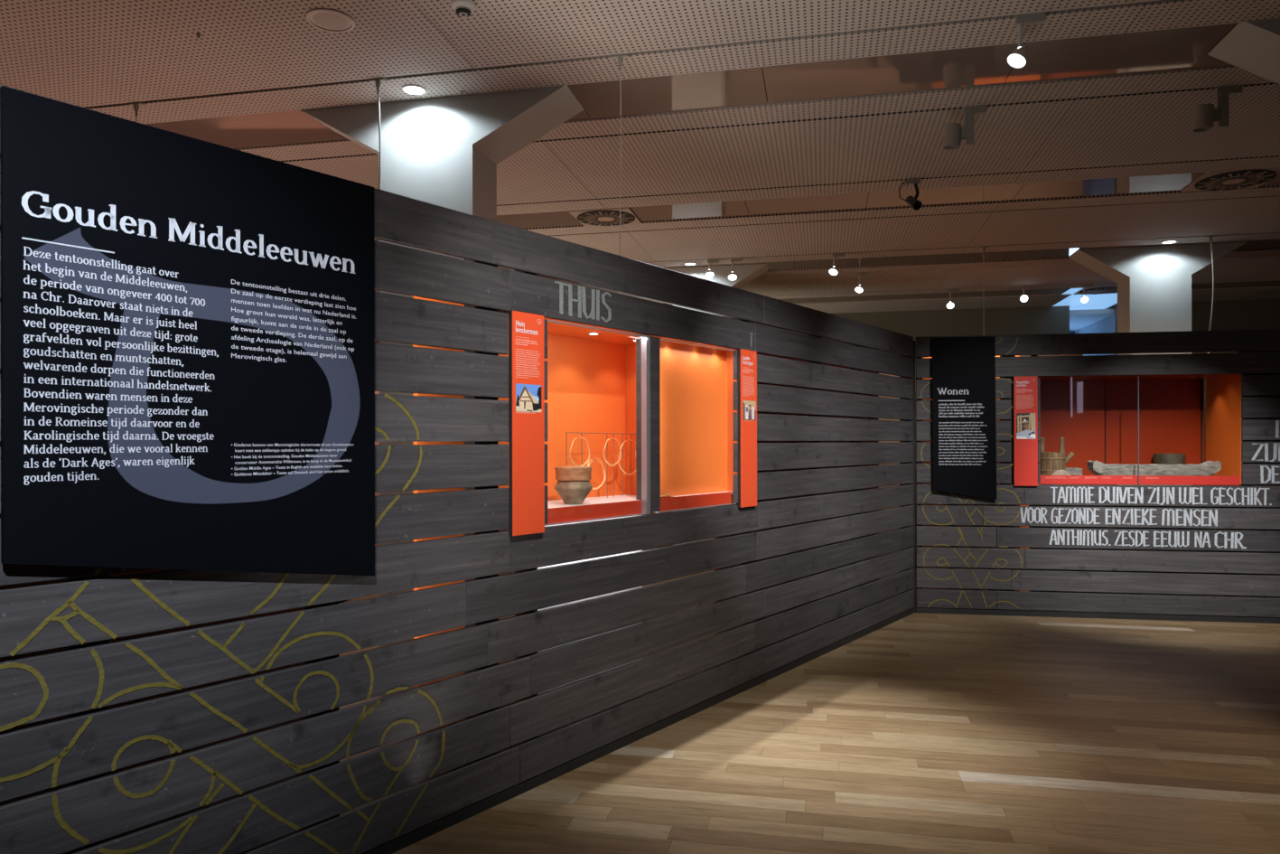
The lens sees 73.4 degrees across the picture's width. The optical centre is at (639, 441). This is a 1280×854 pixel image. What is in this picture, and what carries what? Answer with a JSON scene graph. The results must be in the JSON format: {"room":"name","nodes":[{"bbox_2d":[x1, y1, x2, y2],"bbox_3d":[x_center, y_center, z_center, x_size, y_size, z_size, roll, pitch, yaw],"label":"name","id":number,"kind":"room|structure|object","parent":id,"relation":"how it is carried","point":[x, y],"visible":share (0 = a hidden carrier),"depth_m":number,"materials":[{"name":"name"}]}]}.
{"room":"museum","nodes":[
{"label":"museum","id":0,"kind":"room"},
{"bbox_2d":[374,340,379,545],"bbox_3d":[-5.400,0.199,9.660,6.200,2.900,0.120,0,0,0],"label":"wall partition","id":1,"kind":"structure","parent":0,"point":[376,392],"depth_m":9.60,"materials":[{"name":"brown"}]},
{"bbox_2d":[0,84,913,853],"bbox_3d":[-0.141,0.321,4.620,0.103,2.635,8.979,0,0,37],"label":"wall","id":2,"kind":"structure","parent":0,"point":[360,803],"depth_m":3.67,"materials":[{"name":"grey wood"}]},
{"bbox_2d":[0,298,305,853],"bbox_3d":[-2.375,0.393,2.593,0.020,2.500,3.050,0,0,37],"label":"board","id":3,"kind":"object","parent":2,"relation":"attached to","point":[155,569],"visible":0.02,"depth_m":3.25,"materials":[{"name":"black wood"}]},
{"bbox_2d":[0,85,374,575],"bbox_3d":[-1.386,-0.231,2.825,0.021,1.493,1.194,0,0,37],"label":"text panel","id":4,"kind":"object","parent":2,"relation":"attached to","point":[188,323],"visible":1,"depth_m":2.72,"materials":[{"name":"black plastic"}]},
{"bbox_2d":[412,295,465,735],"bbox_3d":[-0.883,0.420,4.029,0.030,2.440,0.420,0,0,37],"label":"board","id":5,"kind":"object","parent":2,"relation":"attached to","point":[417,297],"visible":0.02,"depth_m":3.95,"materials":[{"name":"wood"}]},
{"bbox_2d":[508,310,544,535],"bbox_3d":[-0.527,-0.085,4.003,0.026,1.028,0.209,0,0,37],"label":"panel","id":6,"kind":"object","parent":2,"relation":"attached to","point":[526,330],"visible":1,"depth_m":3.98,"materials":[{"name":"orange"}]},
{"bbox_2d":[515,383,541,411],"bbox_3d":[-0.517,-0.204,3.995,0.001,0.128,0.167,0,0,37],"label":"picture","id":7,"kind":"object","parent":6,"relation":"attached to","point":[527,395],"depth_m":3.99,"materials":[{"name":"multicoloured paper"}]},
{"bbox_2d":[537,514,642,693],"bbox_3d":[-0.278,1.029,4.663,0.031,1.220,0.920,0,0,37],"label":"board","id":8,"kind":"object","parent":2,"relation":"attached to","point":[636,515],"visible":0.02,"depth_m":4.63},
{"bbox_2d":[497,317,738,525],"bbox_3d":[-0.094,-0.114,4.994,0.468,1.036,1.914,0,0,37],"label":"display case","id":9,"kind":"object","parent":2,"relation":"attached to","point":[592,369],"visible":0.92,"depth_m":5.17,"materials":[{"name":"orange paint"}]},
{"bbox_2d":[554,466,592,504],"bbox_3d":[-0.352,0.230,4.542,0.203,0.198,0.203,0,0,37],"label":"clay pot","id":10,"kind":"object","parent":9,"relation":"on","point":[573,485],"visible":1,"depth_m":4.47,"materials":[{"name":"brown ceramic"}]},
{"bbox_2d":[566,431,635,497],"bbox_3d":[-0.223,0.137,5.012,0.075,0.382,0.735,0,0,35],"label":"stand","id":11,"kind":"object","parent":9,"relation":"on","point":[566,432],"visible":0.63,"depth_m":5.01,"materials":[{"name":"silver metal"}]},
{"bbox_2d":[569,435,589,466],"bbox_3d":[-0.335,0.055,4.789,0.019,0.176,0.170,0,0,37],"label":"ring","id":12,"kind":"object","parent":11,"relation":"hanging from","point":[572,461],"visible":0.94,"depth_m":4.78,"materials":[{"name":"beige metal"}]},
{"bbox_2d":[587,457,606,489],"bbox_3d":[-0.254,0.180,4.887,0.019,0.185,0.178,0,0,37],"label":"ring","id":13,"kind":"object","parent":11,"relation":"hanging from","point":[603,470],"visible":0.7,"depth_m":4.93,"materials":[{"name":"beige metal"}]},
{"bbox_2d":[603,437,621,466],"bbox_3d":[-0.162,0.058,5.051,0.018,0.172,0.166,0,0,37],"label":"ring","id":14,"kind":"object","parent":11,"relation":"hanging from","point":[605,460],"visible":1,"depth_m":5.05,"materials":[{"name":"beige metal"}]},
{"bbox_2d":[617,439,635,475],"bbox_3d":[-0.063,0.092,5.207,0.018,0.222,0.216,0,0,37],"label":"ring","id":15,"kind":"object","parent":11,"relation":"hanging from","point":[622,470],"visible":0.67,"depth_m":5.16,"materials":[{"name":"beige metal"}]},
{"bbox_2d":[361,607,913,853],"bbox_3d":[-0.112,1.613,4.601,0.026,0.050,8.980,0,0,37],"label":"baseboard","id":16,"kind":"structure","parent":2,"relation":"attached to","point":[397,844],"depth_m":4.40,"materials":[{"name":"black wood"}]},
{"bbox_2d":[738,348,756,507],"bbox_3d":[0.707,-0.088,5.636,0.026,1.026,0.207,0,0,37],"label":"panel","id":17,"kind":"object","parent":2,"relation":"attached to","point":[747,359],"visible":1,"depth_m":5.61,"materials":[{"name":"orange"}]},
{"bbox_2d":[742,400,755,420],"bbox_3d":[0.717,-0.206,5.628,0.001,0.128,0.166,0,0,37],"label":"picture","id":18,"kind":"object","parent":17,"relation":"attached to","point":[748,406],"depth_m":5.62},
{"bbox_2d":[714,352,878,640],"bbox_3d":[1.395,0.385,7.045,0.032,2.500,2.900,0,0,37],"label":"board","id":19,"kind":"object","parent":2,"relation":"attached to","point":[757,352],"visible":0.02,"depth_m":6.87,"materials":[{"name":"paint"}]},
{"bbox_2d":[0,0,1279,317],"bbox_3d":[2.278,-2.285,5.904,26.000,0.160,24.500,0,0,12],"label":"ceiling","id":20,"kind":"structure","parent":0,"point":[785,135],"depth_m":5.69,"materials":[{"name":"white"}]},
{"bbox_2d":[128,101,144,121],"bbox_3d":[-3.260,-1.529,5.557,0.100,1.348,0.032,0,0,12],"label":"wire","id":21,"kind":"object","parent":20,"relation":"hanging from","point":[135,105],"visible":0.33,"depth_m":5.55,"materials":[{"name":"grey metal"}]},
{"bbox_2d":[196,33,201,39],"bbox_3d":[-2.381,-2.184,4.628,0.028,0.022,0.028,0,0,12],"label":"sprinkler","id":22,"kind":"object","parent":20,"relation":"attached to","point":[199,35],"visible":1,"depth_m":4.62,"materials":[{"name":"grey metal"}]},
{"bbox_2d":[305,8,355,32],"bbox_3d":[-1.611,-2.191,4.469,0.244,0.012,0.244,0,0,12],"label":"ceiling speaker","id":23,"kind":"object","parent":20,"relation":"attached to","point":[325,19],"visible":1,"depth_m":4.46,"materials":[{"name":"grey plastic"}]},
{"bbox_2d":[312,12,348,28],"bbox_3d":[-1.611,-2.190,4.469,0.206,0.004,0.206,0,0,12],"label":"grille","id":24,"kind":"object","parent":23,"relation":"attached to","point":[320,20],"depth_m":4.46,"materials":[{"name":"grey metal"}]},
{"bbox_2d":[369,77,386,291],"bbox_3d":[-1.586,-1.508,5.200,0.100,1.398,0.032,0,0,12],"label":"wire","id":25,"kind":"object","parent":20,"relation":"hanging from","point":[378,80],"visible":0.6,"depth_m":5.19,"materials":[{"name":"grey metal"}]},
{"bbox_2d":[401,84,426,94],"bbox_3d":[-1.408,-2.193,5.351,0.151,0.008,0.151,0,0,12],"label":"recessed light","id":26,"kind":"object","parent":20,"relation":"in","point":[410,88],"visible":1,"depth_m":5.35,"materials":[{"name":"grey plastic"}]},
{"bbox_2d":[450,0,476,17],"bbox_3d":[-0.888,-2.172,4.315,0.124,0.052,0.124,0,0,12],"label":"smoke detector","id":27,"kind":"object","parent":20,"relation":"attached to","point":[462,8],"visible":1,"depth_m":4.28,"materials":[{"name":"grey plastic"}]},
{"bbox_2d":[568,206,641,226],"bbox_3d":[-0.333,-2.200,8.424,0.590,0.038,0.590,0,0,12],"label":"ceiling vent","id":28,"kind":"object","parent":20,"relation":"in","point":[599,217],"visible":0.97,"depth_m":8.35,"materials":[{"name":"beige metal"}]},
{"bbox_2d":[610,53,629,293],"bbox_3d":[-0.112,-1.511,4.885,0.100,1.398,0.032,0,0,12],"label":"wire","id":29,"kind":"object","parent":20,"relation":"hanging from","point":[620,58],"visible":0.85,"depth_m":4.88,"materials":[{"name":"grey metal"}]},
{"bbox_2d":[684,261,696,265],"bbox_3d":[0.623,-2.197,10.603,0.151,0.008,0.151,0,0,12],"label":"recessed light","id":30,"kind":"object","parent":20,"relation":"in","point":[688,263],"visible":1,"depth_m":10.59,"materials":[{"name":"grey plastic"}]},
{"bbox_2d":[705,258,719,278],"bbox_3d":[0.868,-2.093,10.326,0.165,0.238,0.111,0,0,12],"label":"track light","id":31,"kind":"object","parent":20,"relation":"hanging from","point":[709,274],"visible":1,"depth_m":10.32,"materials":[{"name":"grey plastic"}]},
{"bbox_2d":[728,257,742,280],"bbox_3d":[1.138,-2.074,10.268,0.173,0.277,0.112,0,0,12],"label":"track light","id":32,"kind":"object","parent":20,"relation":"hanging from","point":[732,276],"visible":1,"depth_m":10.27,"materials":[{"name":"grey plastic"}]},
{"bbox_2d":[828,252,844,275],"bbox_3d":[2.298,-2.080,10.031,0.185,0.269,0.104,0,0,-14],"label":"track light","id":33,"kind":"object","parent":20,"relation":"hanging from","point":[833,271],"visible":1,"depth_m":10.02,"materials":[{"name":"grey plastic"}]},
{"bbox_2d":[854,271,868,293],"bbox_3d":[2.887,-2.076,11.165,0.184,0.280,0.106,0,0,-14],"label":"track light","id":34,"kind":"object","parent":20,"relation":"hanging from","point":[858,289],"visible":1,"depth_m":11.15,"materials":[{"name":"grey plastic"}]},
{"bbox_2d":[898,177,922,210],"bbox_3d":[2.284,-2.070,7.188,0.132,0.289,0.187,0,0,-37],"label":"track light","id":35,"kind":"object","parent":20,"relation":"hanging from","point":[911,200],"visible":1,"depth_m":7.18,"materials":[{"name":"grey plastic"}]},
{"bbox_2d":[946,288,959,308],"bbox_3d":[4.512,-2.069,12.385,0.177,0.301,0.120,0,0,12],"label":"track light","id":36,"kind":"object","parent":20,"relation":"hanging from","point":[950,304],"visible":1,"depth_m":12.38,"materials":[{"name":"grey plastic"}]},
{"bbox_2d":[943,104,986,149],"bbox_3d":[2.142,-2.080,5.665,0.268,0.269,0.115,0,0,12],"label":"track light","id":37,"kind":"object","parent":20,"relation":"hanging from","point":[954,133],"visible":1,"depth_m":5.64,"materials":[{"name":"grey plastic"}]},
{"bbox_2d":[978,245,988,335],"bbox_3d":[3.885,-1.444,9.697,0.100,1.548,0.032,0,0,12],"label":"wire","id":38,"kind":"object","parent":20,"relation":"hanging from","point":[982,247],"visible":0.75,"depth_m":9.69,"materials":[{"name":"grey metal"}]},
{"bbox_2d":[1006,11,1046,68],"bbox_3d":[1.991,-2.077,4.423,0.185,0.275,0.096,0,0,12],"label":"track light","id":39,"kind":"object","parent":20,"relation":"hanging from","point":[1016,60],"visible":1,"depth_m":4.42,"materials":[{"name":"grey plastic"}]},
{"bbox_2d":[1019,285,1033,302],"bbox_3d":[5.482,-2.099,12.185,0.176,0.246,0.112,0,0,12],"label":"track light","id":40,"kind":"object","parent":20,"relation":"hanging from","point":[1023,298],"visible":1,"depth_m":12.16,"materials":[{"name":"grey plastic"}]},
{"bbox_2d":[1080,283,1093,303],"bbox_3d":[6.253,-2.083,12.013,0.177,0.281,0.119,0,0,12],"label":"track light","id":41,"kind":"object","parent":20,"relation":"hanging from","point":[1084,299],"visible":1,"depth_m":12.01,"materials":[{"name":"grey plastic"}]},
{"bbox_2d":[1073,286,1117,294],"bbox_3d":[6.746,-2.215,12.557,0.590,0.038,0.590,0,0,12],"label":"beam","id":42,"kind":"structure","parent":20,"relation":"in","point":[1109,289],"depth_m":12.53,"materials":[{"name":"beige"}]},
{"bbox_2d":[1160,240,1177,243],"bbox_3d":[5.850,-2.208,9.487,0.151,0.008,0.151,0,0,12],"label":"recessed light","id":43,"kind":"object","parent":20,"relation":"in","point":[1166,241],"visible":1,"depth_m":9.47,"materials":[{"name":"grey plastic"}]},
{"bbox_2d":[1205,234,1216,353],"bbox_3d":[6.130,-1.449,9.218,0.100,1.548,0.032,0,0,12],"label":"wire","id":44,"kind":"object","parent":20,"relation":"hanging from","point":[1209,237],"visible":0.73,"depth_m":9.21,"materials":[{"name":"grey metal"}]},
{"bbox_2d":[1192,84,1242,132],"bbox_3d":[3.598,-2.083,5.354,0.269,0.269,0.115,0,0,12],"label":"track light","id":45,"kind":"object","parent":20,"relation":"hanging from","point":[1204,115],"visible":1,"depth_m":5.33,"materials":[{"name":"grey plastic"}]},
{"bbox_2d":[1181,167,1279,192],"bbox_3d":[5.018,-2.212,7.241,0.590,0.038,0.590,0,0,12],"label":"ceiling vent","id":46,"kind":"object","parent":20,"relation":"in","point":[1246,178],"visible":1,"depth_m":7.20,"materials":[{"name":"beige"}]},
{"bbox_2d":[339,547,1279,853],"bbox_3d":[2.937,1.662,5.500,23.866,0.060,23.000,0,0,0],"label":"floor","id":47,"kind":"structure","parent":0,"point":[920,733],"depth_m":4.45,"materials":[{"name":"brown wood"}]},
{"bbox_2d":[299,84,584,695],"bbox_3d":[-1.310,-0.282,5.694,1.845,3.846,0.410,0,0,12],"label":"column","id":48,"kind":"structure","parent":47,"relation":"on","point":[446,152],"depth_m":5.51,"materials":[{"name":"paint"}]},
{"bbox_2d":[667,263,768,571],"bbox_3d":[0.758,-0.287,11.050,1.770,3.846,0.430,0,0,12],"label":"column","id":49,"kind":"structure","parent":47,"relation":"on","point":[745,274],"depth_m":10.79,"materials":[{"name":"paint"}]},
{"bbox_2d":[1049,443,1255,485],"bbox_3d":[6.352,0.825,10.950,2.540,1.600,0.740,0,0,0],"label":"display cabinet","id":50,"kind":"object","parent":47,"relation":"on","point":[1204,443],"visible":0.02,"depth_m":10.60,"materials":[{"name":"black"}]},
{"bbox_2d":[1068,242,1246,485],"bbox_3d":[5.961,-0.297,9.940,1.730,3.846,0.430,0,0,12],"label":"column","id":51,"kind":"structure","parent":47,"relation":"on","point":[1153,283],"depth_m":9.75,"materials":[{"name":"paint"}]},
{"bbox_2d":[1207,18,1279,84],"bbox_3d":[4.110,-0.294,4.516,1.845,3.846,0.410,0,0,12],"label":"column","id":52,"kind":"structure","parent":47,"relation":"on","point":[1251,46],"depth_m":4.68,"materials":[{"name":"paint"}]},
{"bbox_2d":[643,351,1279,548],"bbox_3d":[4.194,0.199,12.459,19.000,2.860,0.125,0,0,12],"label":"wall partition","id":53,"kind":"structure","parent":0,"point":[1223,351],"depth_m":12.09,"materials":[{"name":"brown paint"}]},
{"bbox_2d":[727,298,1279,356],"bbox_3d":[5.129,-0.292,14.448,22.000,3.838,0.203,0,0,12],"label":"wall","id":54,"kind":"structure","parent":0,"point":[1256,313],"depth_m":14.10,"materials":[{"name":"paint"}]},
{"bbox_2d":[1069,308,1115,355],"bbox_3d":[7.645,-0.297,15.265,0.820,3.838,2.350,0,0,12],"label":"window","id":55,"kind":"structure","parent":54,"relation":"in","point":[1090,321],"depth_m":14.52,"materials":[{"name":"blue glass"}]},
{"bbox_2d":[899,328,1279,616],"bbox_3d":[5.278,0.310,7.797,5.619,2.634,0.103,0,0,9],"label":"wall","id":56,"kind":"structure","parent":0,"point":[1246,496],"depth_m":7.91,"materials":[{"name":"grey wood"}]},
{"bbox_2d":[931,336,996,499],"bbox_3d":[3.049,-0.222,8.077,0.578,1.529,0.021,0,0,9],"label":"text panel","id":57,"kind":"object","parent":56,"relation":"attached to","point":[964,426],"visible":1,"depth_m":8.07,"materials":[{"name":"black"}]},
{"bbox_2d":[922,355,1019,609],"bbox_3d":[3.226,0.381,8.378,0.900,2.500,0.030,0,0,9],"label":"board","id":58,"kind":"object","parent":56,"relation":"attached to","point":[1015,355],"visible":0.02,"depth_m":8.38,"materials":[{"name":"paint"}]},
{"bbox_2d":[1013,375,1037,485],"bbox_3d":[3.599,-0.102,8.010,0.209,1.020,0.026,0,0,9],"label":"panel","id":59,"kind":"object","parent":56,"relation":"attached to","point":[1025,387],"visible":1,"depth_m":8.00,"materials":[{"name":"red"}]},
{"bbox_2d":[1016,412,1035,439],"bbox_3d":[3.597,-0.149,7.997,0.167,0.240,0.001,0,0,9],"label":"picture","id":60,"kind":"object","parent":59,"relation":"attached to","point":[1025,422],"depth_m":8.00,"materials":[{"name":"multicoloured"}]},
{"bbox_2d":[915,607,1279,623],"bbox_3d":[5.345,1.602,7.754,5.480,0.050,0.028,0,0,9],"label":"baseboard","id":61,"kind":"structure","parent":56,"relation":"attached to","point":[923,610],"depth_m":7.92,"materials":[{"name":"black wood"}]},
{"bbox_2d":[1037,373,1242,485],"bbox_3d":[4.639,-0.125,8.226,1.740,1.034,0.684,0,0,9],"label":"display case","id":62,"kind":"object","parent":56,"relation":"attached to","point":[1124,419],"visible":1,"depth_m":8.46,"materials":[{"name":"orange paint"}]},
{"bbox_2d":[1040,437,1074,475],"bbox_3d":[3.955,0.149,8.176,0.302,0.385,0.248,0,0,41],"label":"wooden bucket","id":63,"kind":"object","parent":62,"relation":"on","point":[1051,462],"visible":0.7,"depth_m":8.12,"materials":[{"name":"brown wood"}]},
{"bbox_2d":[1051,469,1071,475],"bbox_3d":[3.951,0.301,8.047,0.198,0.082,0.042,0,0,9],"label":"stone fragment","id":64,"kind":"object","parent":62,"relation":"on","point":[1059,471],"visible":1,"depth_m":8.03,"materials":[{"name":"beige stone"}]},
{"bbox_2d":[1065,467,1082,475],"bbox_3d":[4.090,0.296,8.421,0.430,0.091,0.180,0,0,9],"label":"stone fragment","id":65,"kind":"object","parent":62,"relation":"on","point":[1075,471],"visible":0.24,"depth_m":8.32,"materials":[{"name":"grey stone"}]},
{"bbox_2d":[1087,459,1221,476],"bbox_3d":[4.843,0.257,8.103,1.100,0.165,0.240,0,0,9],"label":"trough","id":66,"kind":"object","parent":62,"relation":"on","point":[1208,468],"visible":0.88,"depth_m":8.00,"materials":[{"name":"grey wood"}]},
{"bbox_2d":[1153,453,1186,464],"bbox_3d":[5.132,0.227,8.319,0.268,0.225,0.268,0,0,9],"label":"wooden bowl","id":67,"kind":"object","parent":62,"relation":"on","point":[1158,458],"visible":0.44,"depth_m":8.21,"materials":[{"name":"brown wood"}]},
{"bbox_2d":[1037,504,1279,616],"bbox_3d":[5.922,1.016,7.787,4.350,1.220,0.032,0,0,9],"label":"board","id":68,"kind":"object","parent":56,"relation":"attached to","point":[1038,505],"visible":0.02,"depth_m":7.96,"materials":[{"name":"black wood"}]},
{"bbox_2d":[1253,350,1279,485],"bbox_3d":[6.827,-0.291,7.636,2.510,1.370,0.031,0,0,9],"label":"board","id":69,"kind":"object","parent":56,"relation":"attached to","point":[1275,350],"visible":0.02,"depth_m":7.81,"materials":[{"name":"black wood"}]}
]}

